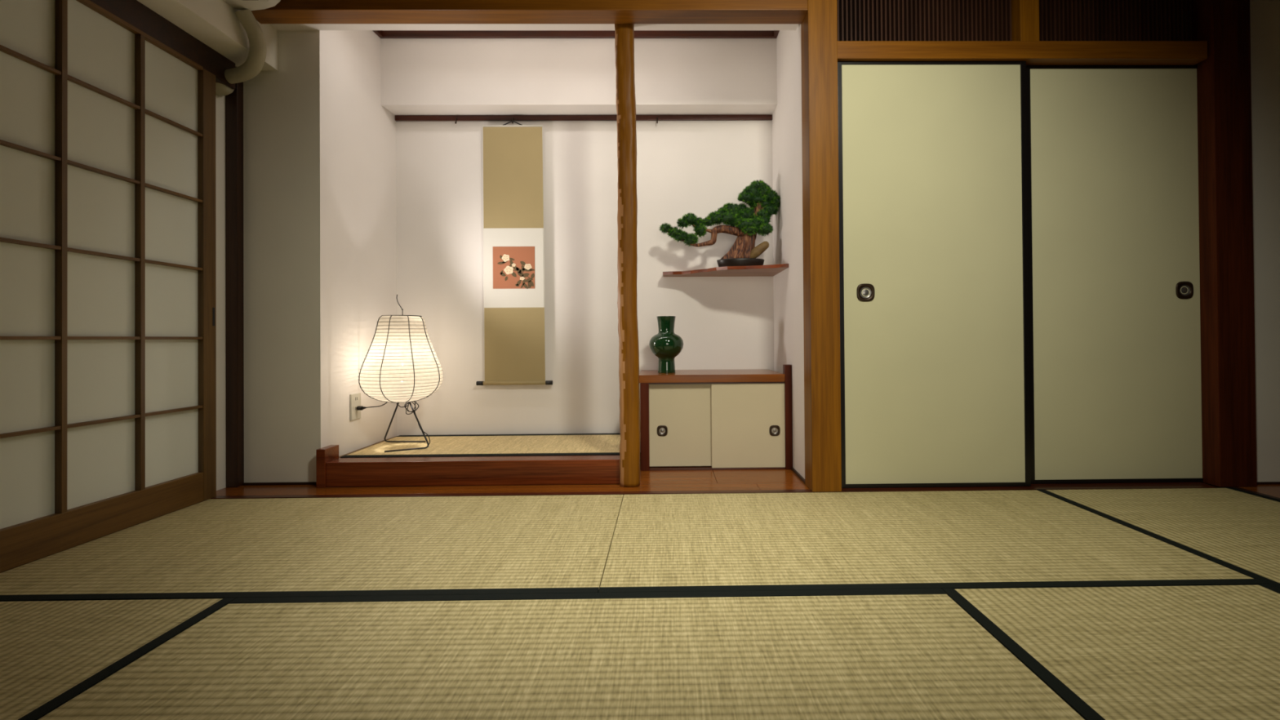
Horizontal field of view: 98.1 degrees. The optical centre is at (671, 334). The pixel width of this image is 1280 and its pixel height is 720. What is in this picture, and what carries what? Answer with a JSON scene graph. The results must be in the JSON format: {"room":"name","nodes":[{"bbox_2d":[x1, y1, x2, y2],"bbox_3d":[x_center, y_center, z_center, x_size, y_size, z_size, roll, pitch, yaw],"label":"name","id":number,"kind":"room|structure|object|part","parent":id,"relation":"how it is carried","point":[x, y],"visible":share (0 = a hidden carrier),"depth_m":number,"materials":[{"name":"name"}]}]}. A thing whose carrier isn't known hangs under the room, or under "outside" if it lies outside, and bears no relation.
{"room":"traditional dwelling","nodes":[
{"label":"traditional dwelling","id":0,"kind":"room"},
{"bbox_2d":[137,0,278,71],"bbox_3d":[-1.949,-1.510,0.506,0.217,0.492,4.240,0,0,-1],"label":"pipe","id":1,"kind":"object","parent":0,"point":[215,24],"visible":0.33,"depth_m":2.31,"materials":[{"name":"plastic"}]},
{"bbox_2d":[222,0,280,10],"bbox_3d":[-1.754,-1.538,1.975,0.210,0.317,0.812,0,0,-1],"label":"air conditioner","id":2,"kind":"object","parent":1,"relation":"attached to","point":[252,5],"visible":0.99,"depth_m":2.33,"materials":[{"name":"beige plastic"}]},
{"bbox_2d":[215,94,226,490],"bbox_3d":[-2.091,-0.480,0.526,0.080,2.550,4.300,0,0,-1],"label":"wall","id":3,"kind":"structure","parent":0,"point":[220,100],"depth_m":2.55,"materials":[{"name":"paint"}]},
{"bbox_2d":[0,498,209,573],"bbox_3d":[-2.002,0.720,0.444,0.078,0.048,3.950,0,0,-1],"label":"trim","id":4,"kind":"structure","parent":3,"relation":"attached to","point":[209,499],"depth_m":1.91,"materials":[{"name":"brown wood"}]},
{"bbox_2d":[0,0,216,572],"bbox_3d":[-2.004,-0.220,1.951,0.032,1.850,0.950,0,0,-1],"label":"door","id":5,"kind":"structure","parent":3,"relation":"in","point":[108,252],"depth_m":1.94,"materials":[{"name":"paper"}]},
{"bbox_3d":[-1.998,0.644,1.944,0.028,0.122,0.818,0,0,-1],"label":"rail","id":6,"kind":"part","parent":5,"relation":"part of","materials":[{"name":"brown wood"}]},
{"bbox_3d":[-2.011,-1.138,1.957,0.028,0.014,0.818,0,0,-1],"label":"rail","id":7,"kind":"part","parent":5,"relation":"part of","materials":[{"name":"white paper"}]},
{"bbox_3d":[-1.994,-0.077,2.411,0.002,0.080,0.012,0,0,-1],"label":"finger pull","id":8,"kind":"part","parent":5,"relation":"part of","materials":[{"name":"black metal"}]},
{"bbox_2d":[89,0,235,88],"bbox_3d":[-2.019,-1.203,0.517,0.072,0.121,4.070,0,0,-1],"label":"trim","id":9,"kind":"structure","parent":3,"relation":"attached to","point":[133,12],"depth_m":2.21,"materials":[{"name":"brown wood"}]},
{"bbox_2d":[210,484,1217,498],"bbox_3d":[0.173,0.718,2.439,4.480,0.050,0.036,0,0,-1],"label":"trim","id":10,"kind":"structure","parent":3,"relation":"attached to","point":[1196,486],"depth_m":2.43,"materials":[{"name":"brown wood"}]},
{"bbox_2d":[243,30,320,482],"bbox_3d":[-1.872,-0.516,2.660,0.413,2.450,0.080,0,0,-1],"label":"wall","id":11,"kind":"structure","parent":0,"point":[282,107],"depth_m":2.62,"materials":[{"name":"paint"}]},
{"bbox_2d":[225,66,244,487],"bbox_3d":[-2.048,-0.269,2.595,0.054,1.958,0.040,0,0,-1],"label":"trim","id":12,"kind":"structure","parent":11,"relation":"attached to","point":[234,100],"depth_m":2.58,"materials":[{"name":"brown wood"}]},
{"bbox_2d":[215,8,266,96],"bbox_3d":[-1.940,-1.245,2.468,0.356,0.302,0.130,-1,0,29],"label":"hose","id":13,"kind":"object","parent":11,"relation":"attached to","point":[253,65],"visible":0.88,"depth_m":2.43,"materials":[{"name":"beige plastic"}]},
{"bbox_2d":[243,481,315,485],"bbox_3d":[-1.835,0.703,2.607,0.358,0.012,0.008,0,0,-1],"label":"trim","id":14,"kind":"structure","parent":11,"relation":"attached to","point":[299,482],"depth_m":2.60,"materials":[{"name":"black wood"}]},
{"bbox_2d":[319,30,397,456],"bbox_3d":[-1.705,-0.500,2.953,0.154,2.420,0.662,0,0,-1],"label":"wall","id":15,"kind":"structure","parent":0,"point":[358,197],"depth_m":2.88,"materials":[{"name":"beige paint"}]},
{"bbox_2d":[315,444,338,487],"bbox_3d":[-1.620,0.619,2.609,0.040,0.176,0.112,0,0,-1],"label":"trim","id":16,"kind":"structure","parent":15,"relation":"attached to","point":[329,453],"depth_m":2.55,"materials":[{"name":"brown wood"}]},
{"bbox_2d":[350,392,360,420],"bbox_3d":[-1.643,0.374,2.877,0.010,0.134,0.088,0,0,-1],"label":"wall outlet","id":17,"kind":"object","parent":15,"relation":"attached to","point":[355,398],"visible":1,"depth_m":2.87,"materials":[{"name":"beige plastic"}]},
{"bbox_2d":[338,435,396,457],"bbox_3d":[-1.615,0.623,2.975,0.029,0.050,0.600,0,0,-1],"label":"trim","id":18,"kind":"structure","parent":15,"relation":"attached to","point":[396,436],"depth_m":2.92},
{"bbox_2d":[372,30,382,36],"bbox_3d":[-1.651,-1.694,2.874,0.022,0.034,0.487,0,0,3],"label":"trim","id":19,"kind":"structure","parent":15,"relation":"attached to","point":[379,33],"depth_m":3.09,"materials":[{"name":"brown wood"}]},
{"bbox_2d":[325,454,619,487],"bbox_3d":[-0.917,0.645,2.621,1.365,0.114,0.105,0,0,-1],"label":"trim","id":20,"kind":"structure","parent":15,"relation":"attached to","point":[537,469],"depth_m":2.57,"materials":[{"name":"brown wood"}]},
{"bbox_2d":[270,23,798,30],"bbox_3d":[-0.745,-1.600,2.587,2.680,0.300,0.110,0,0,-1],"label":"ceiling","id":21,"kind":"structure","parent":0,"point":[277,26],"depth_m":2.61,"materials":[{"name":"beige paint"}]},
{"bbox_2d":[381,38,777,115],"bbox_3d":[-0.527,-1.511,3.229,2.252,0.411,0.155,0,0,-1],"label":"wall","id":22,"kind":"structure","parent":0,"point":[420,76],"depth_m":3.15,"materials":[{"name":"beige paint"}]},
{"bbox_2d":[379,30,777,38],"bbox_3d":[-0.527,-1.700,3.142,2.252,0.034,0.022,0,0,-1],"label":"trim","id":23,"kind":"structure","parent":22,"relation":"attached to","point":[386,33],"depth_m":3.13,"materials":[{"name":"brown wood"}]},
{"bbox_2d":[395,120,773,452],"bbox_3d":[-0.542,-0.506,3.338,2.490,2.420,0.078,0,0,-1],"label":"wall","id":24,"kind":"structure","parent":0,"point":[697,167],"depth_m":3.30,"materials":[{"name":"beige paint"}]},
{"bbox_2d":[395,115,772,120],"bbox_3d":[-0.519,-1.288,3.297,2.238,0.029,0.015,0,0,-1],"label":"trim","id":25,"kind":"structure","parent":24,"relation":"attached to","point":[415,117],"depth_m":3.29,"materials":[{"name":"brown wood"}]},
{"bbox_2d":[662,263,788,276],"bbox_3d":[0.278,-0.356,3.099,0.660,0.019,0.415,0,0,-1],"label":"wall shelf","id":26,"kind":"object","parent":24,"relation":"attached to","point":[769,269],"visible":1,"depth_m":3.10,"materials":[{"name":"brown wood"}]},
{"bbox_2d":[658,179,780,266],"bbox_3d":[0.278,-0.620,3.119,0.711,0.506,0.182,0,0,-1],"label":"bonsai tree","id":27,"kind":"object","parent":26,"relation":"on","point":[763,202],"visible":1,"depth_m":3.09,"materials":[{"name":"green plant"}]},
{"bbox_2d":[716,257,764,266],"bbox_3d":[0.386,-0.392,3.118,0.268,0.050,0.166,0,0,-1],"label":"tray","id":28,"kind":"object","parent":26,"relation":"on","point":[723,262],"depth_m":3.05,"materials":[{"name":"black ceramic"}]},
{"bbox_3d":[-0.940,-1.263,3.272,0.007,0.043,0.025,0,0,-1],"label":"hook","id":29,"kind":"object","parent":24,"relation":"attached to","visible":0},
{"bbox_2d":[475,120,552,385],"bbox_3d":[-0.929,-0.480,3.260,0.443,1.557,0.025,0,0,-1],"label":"scroll","id":30,"kind":"object","parent":29,"relation":"hanging from","point":[513,166],"visible":1,"depth_m":3.26,"materials":[{"name":"fabric"}]},
{"bbox_3d":[-1.126,0.287,3.252,0.038,0.025,0.025,0,0,-1],"label":"roller knob","id":31,"kind":"part","parent":30,"relation":"part of","materials":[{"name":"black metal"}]},
{"bbox_3d":[-0.940,-1.244,3.266,0.116,0.029,0.009,0,0,-1],"label":"hanging cord","id":32,"kind":"part","parent":30,"relation":"part of","materials":[{"name":"black fabric"}]},
{"bbox_3d":[-0.940,-1.230,3.268,0.352,0.009,0.009,0,0,-1],"label":"rod","id":33,"kind":"part","parent":30,"relation":"part of","materials":[{"name":"wood"}]},
{"bbox_2d":[493,246,534,288],"bbox_3d":[-0.930,-0.393,3.260,0.245,0.248,0.001,0,0,-1],"label":"painting","id":34,"kind":"object","parent":30,"relation":"attached to","point":[513,267],"depth_m":3.26,"materials":[{"name":"orange paper"}]},
{"bbox_3d":[-0.721,0.284,3.257,0.039,0.025,0.025,0,0,-1],"label":"roller knob","id":35,"kind":"part","parent":30,"relation":"part of","materials":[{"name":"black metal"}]},
{"bbox_2d":[732,30,773,31],"bbox_3d":[-0.551,-1.748,2.981,2.500,0.060,0.890,0,0,-1],"label":"ceiling","id":36,"kind":"structure","parent":0,"point":[732,30],"depth_m":3.15,"materials":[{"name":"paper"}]},
{"bbox_2d":[339,484,1225,488],"bbox_3d":[0.684,0.776,0.913,5.620,0.084,5.020,0,0,-1],"label":"floor","id":37,"kind":"structure","parent":0,"point":[570,484],"depth_m":2.78,"materials":[{"name":"brown wood"}]},
{"bbox_2d":[0,597,236,719],"bbox_3d":[-1.552,0.719,0.543,0.830,0.056,1.828,0,0,-1],"label":"mat","id":38,"kind":"object","parent":37,"relation":"on","point":[52,652],"visible":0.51,"depth_m":1.26,"materials":[{"name":"wicker"}]},
{"bbox_2d":[225,484,315,488],"bbox_3d":[-1.855,0.734,2.583,0.428,0.050,0.055,0,0,-1],"label":"wooden floorboards","id":39,"kind":"object","parent":37,"relation":"on","point":[262,486],"visible":0.24,"depth_m":2.58,"materials":[{"name":"brown wood"}]},
{"bbox_2d":[0,494,623,601],"bbox_3d":[-1.094,0.725,1.932,1.780,0.056,0.935,0,0,-1],"label":"mat","id":40,"kind":"object","parent":37,"relation":"on","point":[210,548],"visible":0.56,"depth_m":1.78,"materials":[{"name":"wicker"}]},
{"bbox_2d":[216,483,759,495],"bbox_3d":[-0.838,0.726,2.506,2.460,0.050,0.124,0,0,-1],"label":"wooden floorboards","id":41,"kind":"object","parent":37,"relation":"on","point":[682,486],"visible":0.38,"depth_m":2.50,"materials":[{"name":"brown wood"}]},
{"bbox_2d":[614,23,640,487],"bbox_3d":[-0.206,-0.379,2.576,0.109,2.150,0.100,0,0,-1],"label":"pillar","id":42,"kind":"structure","parent":41,"relation":"on","point":[627,214],"depth_m":2.54,"materials":[{"name":"brown wood"}]},
{"bbox_2d":[38,588,1084,719],"bbox_3d":[-0.206,0.712,1.016,1.870,0.056,0.919,0,0,-1],"label":"mat","id":43,"kind":"object","parent":37,"relation":"on","point":[881,654],"visible":1,"depth_m":1.17,"materials":[{"name":"wicker"}]},
{"bbox_2d":[640,452,716,484],"bbox_3d":[0.007,0.723,2.938,0.400,0.050,0.715,0,0,-1],"label":"wooden floorboards","id":44,"kind":"object","parent":37,"relation":"on","point":[655,477],"visible":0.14,"depth_m":2.70,"materials":[{"name":"brown wood"}]},
{"bbox_2d":[639,364,792,471],"bbox_3d":[0.218,0.429,3.068,0.791,0.536,0.465,0,0,-1],"label":"base cabinet","id":45,"kind":"object","parent":44,"relation":"on","point":[704,425],"depth_m":2.85,"materials":[{"name":"paper"}]},
{"bbox_3d":[-0.142,0.475,3.062,0.044,0.449,0.465,0,0,-1],"label":"panel","id":46,"kind":"part","parent":45,"relation":"part of","materials":[{"name":"brown wood"}]},
{"bbox_3d":[-0.050,0.498,2.867,0.035,0.035,0.003,0,0,-1],"label":"handle dish","id":47,"kind":"part","parent":45,"relation":"part of","materials":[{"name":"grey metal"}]},
{"bbox_3d":[-0.050,0.498,2.866,0.055,0.055,0.006,0,0,-1],"label":"handle","id":48,"kind":"part","parent":45,"relation":"part of","materials":[{"name":"brown metal"}]},
{"bbox_2d":[648,315,683,373],"bbox_3d":[-0.030,0.056,3.030,0.189,0.308,0.189,0,0,-1],"label":"vase","id":49,"kind":"object","parent":45,"relation":"on","point":[666,344],"visible":1,"depth_m":2.98,"materials":[{"name":"green ceramic"}]},
{"bbox_3d":[0.052,0.468,2.879,0.339,0.429,0.018,0,0,-1],"label":"door","id":50,"kind":"part","parent":45,"relation":"part of","materials":[{"name":"paper"}]},
{"bbox_3d":[0.199,0.228,3.069,0.756,0.040,0.465,0,0,-1],"label":"cabinet top","id":51,"kind":"part","parent":45,"relation":"part of","materials":[{"name":"brown wood"}]},
{"bbox_3d":[0.231,0.251,2.874,0.699,0.008,0.054,0,0,-1],"label":"rail","id":52,"kind":"part","parent":45,"relation":"part of","materials":[{"name":"brown wood"}]},
{"bbox_3d":[0.234,0.691,2.879,0.699,0.009,0.078,0,0,-1],"label":"rail","id":53,"kind":"part","parent":45,"relation":"part of","materials":[{"name":"brown wood"}]},
{"bbox_3d":[0.393,0.468,2.861,0.378,0.434,0.018,0,0,-1],"label":"door","id":54,"kind":"part","parent":45,"relation":"part of","materials":[{"name":"paper"}]},
{"bbox_3d":[0.529,0.495,2.852,0.055,0.055,0.006,0,0,-1],"label":"handle","id":55,"kind":"part","parent":45,"relation":"part of","materials":[{"name":"brown metal"}]},
{"bbox_3d":[0.529,0.495,2.852,0.035,0.035,0.003,0,0,-1],"label":"handle dish","id":56,"kind":"part","parent":45,"relation":"part of","materials":[{"name":"grey metal"}]},
{"bbox_2d":[712,469,803,483],"bbox_3d":[0.413,0.720,2.943,0.410,0.050,0.715,0,0,-1],"label":"wooden floorboards","id":57,"kind":"object","parent":37,"relation":"on","point":[734,476],"visible":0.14,"depth_m":2.70,"materials":[{"name":"brown wood"}]},
{"bbox_2d":[755,482,809,489],"bbox_3d":[0.509,0.716,2.524,0.231,0.050,0.124,0,0,-1],"label":"wooden floorboards","id":58,"kind":"object","parent":37,"relation":"on","point":[762,486],"visible":0.27,"depth_m":2.52,"materials":[{"name":"brown wood"}]},
{"bbox_2d":[598,489,1267,592],"bbox_3d":[0.704,0.713,1.956,1.812,0.056,0.935,0,0,-1],"label":"mat","id":59,"kind":"object","parent":37,"relation":"on","point":[1021,538],"visible":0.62,"depth_m":1.79,"materials":[{"name":"wicker"}]},
{"bbox_2d":[942,583,1279,719],"bbox_3d":[1.182,0.699,0.579,0.892,0.056,1.828,0,0,-1],"label":"mat","id":60,"kind":"object","parent":37,"relation":"on","point":[1201,652],"visible":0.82,"depth_m":1.22,"materials":[{"name":"wicker"}]},
{"bbox_2d":[1036,487,1279,587],"bbox_3d":[2.052,0.700,1.517,0.871,0.056,1.848,0,0,-1],"label":"mat","id":61,"kind":"object","parent":37,"relation":"on","point":[1237,530],"visible":0.71,"depth_m":2.03,"materials":[{"name":"wicker"}]},
{"bbox_2d":[1233,484,1279,497],"bbox_3d":[2.955,0.694,1.969,0.889,0.050,1.070,0,0,-1],"label":"wooden floorboards","id":62,"kind":"object","parent":37,"relation":"on","point":[1273,490],"visible":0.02,"depth_m":2.42,"materials":[{"name":"brown wood"}]},
{"bbox_3d":[-0.917,0.674,2.983,1.435,0.062,0.600,0,0,-1],"label":"trim","id":63,"kind":"structure","parent":37,"relation":"on","visible":0},
{"bbox_2d":[340,433,620,457],"bbox_3d":[-0.920,0.615,2.974,1.359,0.055,0.598,0,0,-1],"label":"mat","id":64,"kind":"object","parent":63,"relation":"on","point":[546,444],"visible":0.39,"depth_m":2.92,"materials":[{"name":"wicker"}]},
{"bbox_2d":[356,294,443,452],"bbox_3d":[-1.414,0.190,2.901,0.403,0.799,0.401,-1,0,22],"label":"lamp","id":65,"kind":"object","parent":64,"relation":"on","point":[401,363],"visible":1,"depth_m":2.78,"materials":[{"name":"white paper"}]},
{"bbox_3d":[-1.502,0.352,2.890,0.183,0.062,0.007,0,0,-6],"label":"cord","id":66,"kind":"part","parent":65,"relation":"part of","materials":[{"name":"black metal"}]},
{"bbox_3d":[-1.413,0.127,2.901,0.399,0.444,0.399,0,0,-1],"label":"lamp shade","id":67,"kind":"part","parent":65,"relation":"part of","materials":[{"name":"paper"}]},
{"bbox_3d":[-1.461,0.456,2.968,0.226,0.270,0.148,0,0,-1],"label":"stand leg","id":68,"kind":"part","parent":65,"relation":"part of","materials":[{"name":"black metal"}]},
{"bbox_3d":[-1.347,0.454,2.833,0.183,0.269,0.142,0,0,-1],"label":"stand leg","id":69,"kind":"part","parent":65,"relation":"part of","materials":[{"name":"black metal"}]},
{"bbox_3d":[-1.341,0.457,2.882,0.183,0.233,0.031,0,0,3],"label":"coiled cord","id":70,"kind":"part","parent":65,"relation":"part of","materials":[{"name":"black metal"}]},
{"bbox_2d":[772,23,804,479],"bbox_3d":[0.649,-0.517,2.939,0.078,2.420,0.752,0,0,-1],"label":"wall","id":71,"kind":"structure","parent":0,"point":[787,152],"depth_m":2.85,"materials":[{"name":"beige paint"}]},
{"bbox_2d":[251,0,808,23],"bbox_3d":[-0.634,-1.485,2.478,2.464,0.133,0.110,0,0,-1],"label":"beam","id":72,"kind":"structure","parent":71,"relation":"attached to","point":[286,11],"depth_m":2.44,"materials":[{"name":"brown wood"}]},
{"bbox_2d":[773,30,779,36],"bbox_3d":[0.591,-1.710,2.903,0.022,0.034,0.485,0,0,-1],"label":"trim","id":73,"kind":"structure","parent":71,"relation":"attached to","point":[775,32],"depth_m":3.12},
{"bbox_2d":[791,466,804,483],"bbox_3d":[0.617,0.686,2.708,0.010,0.012,0.310,0,0,-1],"label":"trim","id":74,"kind":"structure","parent":71,"relation":"attached to","point":[793,469],"depth_m":2.69,"materials":[{"name":"brown wood"}]},
{"bbox_2d":[800,0,841,491],"bbox_3d":[0.669,-0.535,2.498,0.129,2.450,0.130,0,0,-1],"label":"pillar","id":75,"kind":"structure","parent":71,"relation":"attached to","point":[819,27],"depth_m":2.43,"materials":[{"name":"brown wood"}]},
{"bbox_2d":[837,61,1031,488],"bbox_3d":[1.173,-0.272,2.494,0.852,1.909,0.031,0,0,-1],"label":"door","id":76,"kind":"structure","parent":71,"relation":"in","point":[933,181],"depth_m":2.48,"materials":[{"name":"paper"}]},
{"bbox_3d":[0.866,-0.187,2.477,0.080,0.080,0.006,0,0,-1],"label":"handle","id":77,"kind":"part","parent":76,"relation":"part of","materials":[{"name":"brown metal"}]},
{"bbox_3d":[0.866,-0.187,2.478,0.051,0.051,0.003,0,0,-1],"label":"handle dish","id":78,"kind":"part","parent":76,"relation":"part of","materials":[{"name":"grey metal"}]},
{"bbox_2d":[841,482,1208,488],"bbox_3d":[1.577,0.707,2.546,1.670,0.052,0.140,0,0,-1],"label":"trim","id":79,"kind":"structure","parent":71,"relation":"attached to","point":[1134,483],"depth_m":2.49,"materials":[{"name":"brown wood"}]},
{"bbox_2d":[1249,0,1279,481],"bbox_3d":[2.973,-0.552,2.553,0.820,2.450,0.080,0,0,-1],"label":"wall","id":80,"kind":"structure","parent":0,"point":[1264,15],"depth_m":2.51,"materials":[{"name":"paint"}]},
{"bbox_2d":[1026,65,1203,484],"bbox_3d":[2.035,-0.277,2.543,0.900,1.909,0.031,0,0,-1],"label":"door","id":81,"kind":"structure","parent":80,"relation":"in","point":[1113,157],"depth_m":2.53,"materials":[{"name":"paper"}]},
{"bbox_3d":[2.346,-0.202,2.534,0.080,0.080,0.006,0,0,-1],"label":"handle","id":82,"kind":"part","parent":81,"relation":"part of","materials":[{"name":"brown metal"}]},
{"bbox_3d":[2.346,-0.202,2.535,0.051,0.051,0.003,0,0,-1],"label":"handle dish","id":83,"kind":"part","parent":81,"relation":"part of","materials":[{"name":"grey metal"}]},
{"bbox_2d":[1191,0,1257,487],"bbox_3d":[2.499,-0.548,2.549,0.168,2.450,0.175,0,0,-1],"label":"pillar","id":84,"kind":"structure","parent":80,"relation":"attached to","point":[1224,83],"depth_m":2.46,"materials":[{"name":"brown wood"}]},
{"bbox_2d":[1234,487,1279,499],"bbox_3d":[2.516,0.686,0.439,0.027,0.051,4.023,0,0,-1],"label":"trim","id":85,"kind":"structure","parent":80,"relation":"attached to","point":[1240,488],"depth_m":2.35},
{"bbox_2d":[1257,481,1279,484],"bbox_3d":[2.992,0.668,2.500,0.800,0.010,0.008,0,0,-1],"label":"trim","id":86,"kind":"structure","parent":80,"relation":"attached to","point":[1258,482],"depth_m":2.49,"materials":[{"name":"black wood"}]},
{"bbox_3d":[1.677,-0.516,2.656,1.970,2.500,0.060,0,0,-1],"label":"wall","id":87,"kind":"structure","parent":0,"visible":0},
{"bbox_2d":[837,40,1207,65],"bbox_3d":[1.563,-1.269,2.550,1.670,0.079,0.160,0,0,-1],"label":"trim","id":88,"kind":"structure","parent":87,"relation":"attached to","point":[1033,52],"depth_m":2.47,"materials":[{"name":"brown wood"}]},
{"bbox_2d":[1011,0,1039,40],"bbox_3d":[1.603,-1.537,2.558,0.085,0.460,0.148,0,0,-1],"label":"trim","id":89,"kind":"structure","parent":87,"relation":"attached to","point":[1024,13],"depth_m":2.48,"materials":[{"name":"brown wood"}]},
{"bbox_3d":[1.562,-1.315,2.580,1.670,0.018,0.100,0,0,-1],"label":"trim","id":90,"kind":"structure","parent":87,"relation":"attached to","visible":0},
{"bbox_2d":[836,0,1012,40],"bbox_3d":[1.144,-1.487,2.559,0.832,0.332,0.055,0,0,-1],"label":"lattice","id":91,"kind":"object","parent":90,"relation":"on","point":[856,20],"visible":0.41,"depth_m":2.54,"materials":[{"name":"brown wood"}]},
{"bbox_2d":[1039,0,1191,40],"bbox_3d":[2.021,-1.494,2.570,0.748,0.332,0.055,0,0,-1],"label":"lattice","id":92,"kind":"object","parent":90,"relation":"on","point":[1059,20],"visible":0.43,"depth_m":2.55,"materials":[{"name":"brown wood"}]}
]}

